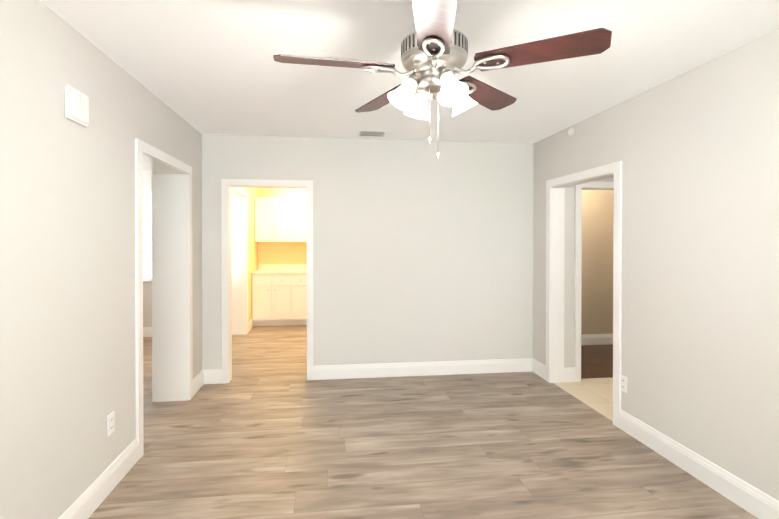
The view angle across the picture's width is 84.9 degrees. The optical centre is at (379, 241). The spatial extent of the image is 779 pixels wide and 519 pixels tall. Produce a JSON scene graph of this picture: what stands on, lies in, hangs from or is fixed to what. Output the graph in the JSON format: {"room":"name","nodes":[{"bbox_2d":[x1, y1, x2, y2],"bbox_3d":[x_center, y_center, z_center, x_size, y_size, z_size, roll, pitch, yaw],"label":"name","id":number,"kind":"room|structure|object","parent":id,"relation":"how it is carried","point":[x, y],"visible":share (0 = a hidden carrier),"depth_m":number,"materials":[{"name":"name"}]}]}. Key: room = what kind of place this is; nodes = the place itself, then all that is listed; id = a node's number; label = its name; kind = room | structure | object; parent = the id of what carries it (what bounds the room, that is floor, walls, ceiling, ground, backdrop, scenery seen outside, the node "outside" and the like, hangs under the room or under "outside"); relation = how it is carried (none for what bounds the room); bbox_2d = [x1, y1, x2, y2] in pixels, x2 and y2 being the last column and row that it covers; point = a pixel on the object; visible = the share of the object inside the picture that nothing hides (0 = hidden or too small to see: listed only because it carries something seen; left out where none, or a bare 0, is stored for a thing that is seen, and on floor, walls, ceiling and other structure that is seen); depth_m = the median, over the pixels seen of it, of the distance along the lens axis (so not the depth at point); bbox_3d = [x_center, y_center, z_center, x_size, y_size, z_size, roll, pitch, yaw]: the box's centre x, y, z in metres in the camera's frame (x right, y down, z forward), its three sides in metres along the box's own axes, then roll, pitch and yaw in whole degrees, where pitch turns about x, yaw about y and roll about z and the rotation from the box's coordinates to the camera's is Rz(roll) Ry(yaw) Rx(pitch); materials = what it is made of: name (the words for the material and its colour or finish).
{"room":"empty living room","nodes":[
{"label":"empty living room","id":0,"kind":"room"},
{"bbox_2d":[0,0,257,518],"bbox_3d":[-1.612,0.184,1.953,0.280,2.440,11.240,0,0,-7],"label":"wall","id":1,"kind":"structure","parent":0,"point":[67,302],"depth_m":2.01,"materials":[{"name":"beige paint"}]},
{"bbox_2d":[65,84,88,126],"bbox_3d":[-1.476,-0.663,2.084,0.022,0.160,0.180,0,0,-7],"label":"door chime","id":2,"kind":"object","parent":1,"relation":"attached to","point":[76,106],"visible":0.98,"depth_m":2.06,"materials":[{"name":"white plastic"}]},
{"bbox_2d":[58,438,138,518],"bbox_3d":[-1.184,1.350,-0.374,0.016,0.140,6.260,0,0,-7],"label":"baseboard","id":3,"kind":"structure","parent":1,"relation":"attached to","point":[95,494],"depth_m":2.31,"materials":[{"name":"white paint"}]},
{"bbox_2d":[107,411,114,436],"bbox_3d":[-1.520,1.030,2.415,0.010,0.114,0.070,0,0,-7],"label":"electrical outlet","id":4,"kind":"object","parent":1,"relation":"attached to","point":[110,423],"visible":1,"depth_m":2.40,"materials":[{"name":"white plastic"}]},
{"bbox_2d":[135,138,192,458],"bbox_3d":[-1.766,0.365,3.250,0.316,2.060,1.090,0,0,-7],"label":"door frame","id":5,"kind":"structure","parent":1,"relation":"attached to","point":[165,179],"depth_m":3.71,"materials":[{"name":"white paint"}]},
{"bbox_2d":[193,369,209,395],"bbox_3d":[-1.694,1.320,3.996,0.040,0.140,0.360,0,0,-7],"label":"baseboard","id":6,"kind":"structure","parent":1,"relation":"attached to","point":[203,377],"depth_m":4.09,"materials":[{"name":"white paint"}]},
{"bbox_2d":[248,319,252,331],"bbox_3d":[-2.017,1.302,6.606,0.016,0.140,0.460,0,0,-7],"label":"baseboard","id":7,"kind":"structure","parent":1,"relation":"attached to","point":[250,324],"depth_m":6.65,"materials":[{"name":"white paint"}]},
{"bbox_2d":[143,191,151,326],"bbox_3d":[-4.295,0.155,6.124,4.060,2.440,0.120,0,0,-7],"label":"wall","id":8,"kind":"structure","parent":0,"point":[147,303],"depth_m":6.18,"materials":[{"name":"beige paint"}]},
{"bbox_2d":[143,202,151,276],"bbox_3d":[-3.574,-0.034,6.199,0.890,1.098,0.100,0,0,-7],"label":"window blinds","id":9,"kind":"object","parent":8,"relation":"attached to","point":[147,239],"depth_m":6.21,"materials":[{"name":"white"}]},
{"bbox_2d":[143,327,151,336],"bbox_3d":[-4.238,1.306,6.071,3.920,0.140,0.016,0,0,-7],"label":"baseboard","id":10,"kind":"structure","parent":8,"relation":"attached to","point":[147,331],"depth_m":6.17,"materials":[{"name":"white paint"}]},
{"bbox_2d":[258,188,306,263],"bbox_3d":[-0.653,0.144,7.667,2.980,2.440,0.120,0,0,-7],"label":"wall","id":11,"kind":"structure","parent":0,"point":[282,252],"depth_m":7.48,"materials":[{"name":"beige paint"}]},
{"bbox_2d":[255,197,294,240],"bbox_3d":[-1.763,-0.375,7.296,0.677,0.746,0.337,0,0,-7],"label":"upper cabinet","id":12,"kind":"object","parent":11,"relation":"attached to","point":[280,219],"depth_m":7.13,"materials":[{"name":"white wood"}]},
{"bbox_2d":[258,264,306,267],"bbox_3d":[-0.726,0.431,7.585,2.804,0.100,0.019,0,0,-7],"label":"backsplash","id":13,"kind":"structure","parent":11,"relation":"attached to","point":[259,265],"depth_m":7.46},
{"bbox_2d":[295,198,305,240],"bbox_3d":[-1.181,-0.376,7.366,0.729,0.746,0.337,0,0,-7],"label":"upper cabinet","id":14,"kind":"object","parent":11,"relation":"attached to","point":[300,203],"depth_m":7.18,"materials":[{"name":"white wood"}]},
{"bbox_2d":[202,134,532,369],"bbox_3d":[-0.051,0.167,4.426,3.406,2.440,0.120,0,0,-7],"label":"wall","id":15,"kind":"structure","parent":0,"point":[421,253],"depth_m":4.40,"materials":[{"name":"beige paint"}]},
{"bbox_2d":[221,179,312,383],"bbox_3d":[-1.116,0.385,4.300,0.885,2.005,0.156,0,0,-7],"label":"door frame","id":16,"kind":"structure","parent":15,"relation":"attached to","point":[234,200],"depth_m":4.27,"materials":[{"name":"white paint"}]},
{"bbox_2d":[313,358,529,379],"bbox_3d":[0.489,1.317,4.430,2.333,0.140,0.016,0,0,-7],"label":"baseboard","id":17,"kind":"structure","parent":15,"relation":"attached to","point":[348,371],"depth_m":4.42,"materials":[{"name":"white paint"}]},
{"bbox_2d":[40,0,778,143],"bbox_3d":[-1.191,-1.097,3.480,9.600,0.100,9.050,0,0,-7],"label":"ceiling","id":18,"kind":"structure","parent":0,"point":[212,67],"depth_m":2.36,"materials":[{"name":"white paint"}]},
{"bbox_2d":[358,130,386,136],"bbox_3d":[-0.074,-1.046,4.123,0.260,0.011,0.200,0,0,-7],"label":"ceiling vent","id":19,"kind":"object","parent":18,"relation":"in","point":[372,133],"visible":0.98,"depth_m":4.10,"materials":[{"name":"white plastic"}]},
{"bbox_2d":[273,0,611,160],"bbox_3d":[0.194,-0.686,1.803,1.252,0.699,1.288,0,0,-7],"label":"ceiling fan","id":20,"kind":"object","parent":18,"relation":"hanging from","point":[434,51],"visible":1,"depth_m":1.71,"materials":[{"name":"silver metal"}]},
{"bbox_2d":[88,325,757,518],"bbox_3d":[-1.131,1.423,3.505,9.720,0.060,9.050,0,0,-7],"label":"floor","id":21,"kind":"structure","parent":0,"point":[269,430],"depth_m":2.82,"materials":[{"name":"grey wood"}]},
{"bbox_2d":[252,272,295,325],"bbox_3d":[-1.746,0.942,7.165,0.677,0.850,0.617,0,0,-7],"label":"base cabinet","id":22,"kind":"object","parent":21,"relation":"on","point":[279,294],"depth_m":6.87,"materials":[{"name":"white wood"}]},
{"bbox_2d":[256,268,306,271],"bbox_3d":[-0.690,0.500,7.285,2.804,0.034,0.625,0,0,-7],"label":"countertop","id":23,"kind":"structure","parent":22,"relation":"on","point":[259,269],"depth_m":7.22,"materials":[{"name":"white stone"}]},
{"bbox_2d":[296,272,306,324],"bbox_3d":[-1.164,0.942,7.235,0.729,0.850,0.617,0,0,-7],"label":"base cabinet","id":24,"kind":"object","parent":21,"relation":"on","point":[301,277],"depth_m":6.92,"materials":[{"name":"white wood"}]},
{"bbox_2d":[554,377,612,420],"bbox_3d":[2.675,1.429,2.670,1.560,0.060,3.430,0,0,-7],"label":"floor","id":25,"kind":"structure","parent":0,"point":[596,394],"depth_m":3.94,"materials":[{"name":"beige tile"}]},
{"bbox_2d":[564,177,613,367],"bbox_3d":[2.464,0.167,4.362,1.334,2.440,0.120,0,0,-7],"label":"wall","id":26,"kind":"structure","parent":0,"point":[569,317],"depth_m":4.23,"materials":[{"name":"beige paint"}]},
{"bbox_2d":[581,190,613,334],"bbox_3d":[2.503,0.158,5.728,1.734,2.440,0.120,0,0,-7],"label":"wall","id":27,"kind":"structure","parent":0,"point":[597,268],"depth_m":5.72,"materials":[{"name":"beige paint"}]},
{"bbox_2d":[581,334,612,344],"bbox_3d":[2.511,1.308,5.668,1.734,0.140,0.016,0,0,-7],"label":"baseboard","id":28,"kind":"structure","parent":27,"relation":"attached to","point":[586,339],"depth_m":5.71,"materials":[{"name":"white paint"}]},
{"bbox_2d":[533,29,778,500],"bbox_3d":[2.105,0.189,1.239,0.120,2.440,8.940,0,0,-7],"label":"wall","id":29,"kind":"structure","parent":0,"point":[695,151],"depth_m":2.51,"materials":[{"name":"beige paint"}]},
{"bbox_2d":[530,358,545,379],"bbox_3d":[1.659,1.317,4.408,0.016,0.140,0.275,0,0,-7],"label":"baseboard","id":30,"kind":"structure","parent":29,"relation":"attached to","point":[537,367],"depth_m":4.44,"materials":[{"name":"white paint"}]},
{"bbox_2d":[568,128,574,135],"bbox_3d":[1.718,-0.990,3.823,0.033,0.072,0.072,0,0,-7],"label":"smoke detector","id":31,"kind":"object","parent":29,"relation":"attached to","point":[571,131],"visible":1,"depth_m":3.80,"materials":[{"name":"white plastic"}]},
{"bbox_2d":[546,161,621,427],"bbox_3d":[1.807,0.392,3.735,0.156,2.000,1.085,0,0,-7],"label":"door frame","id":32,"kind":"structure","parent":29,"relation":"attached to","point":[583,180],"depth_m":4.20,"materials":[{"name":"white paint"}]},
{"bbox_2d":[621,375,626,392],"bbox_3d":[1.811,1.054,3.164,0.010,0.114,0.070,0,0,-7],"label":"electrical outlet","id":33,"kind":"object","parent":29,"relation":"attached to","point":[623,383],"visible":1,"depth_m":3.16,"materials":[{"name":"white plastic"}]},
{"bbox_2d":[619,410,778,518],"bbox_3d":[2.179,1.347,0.057,0.016,0.140,6.320,0,0,-7],"label":"baseboard","id":34,"kind":"structure","parent":29,"relation":"attached to","point":[753,500],"depth_m":2.47,"materials":[{"name":"white paint"}]}
]}

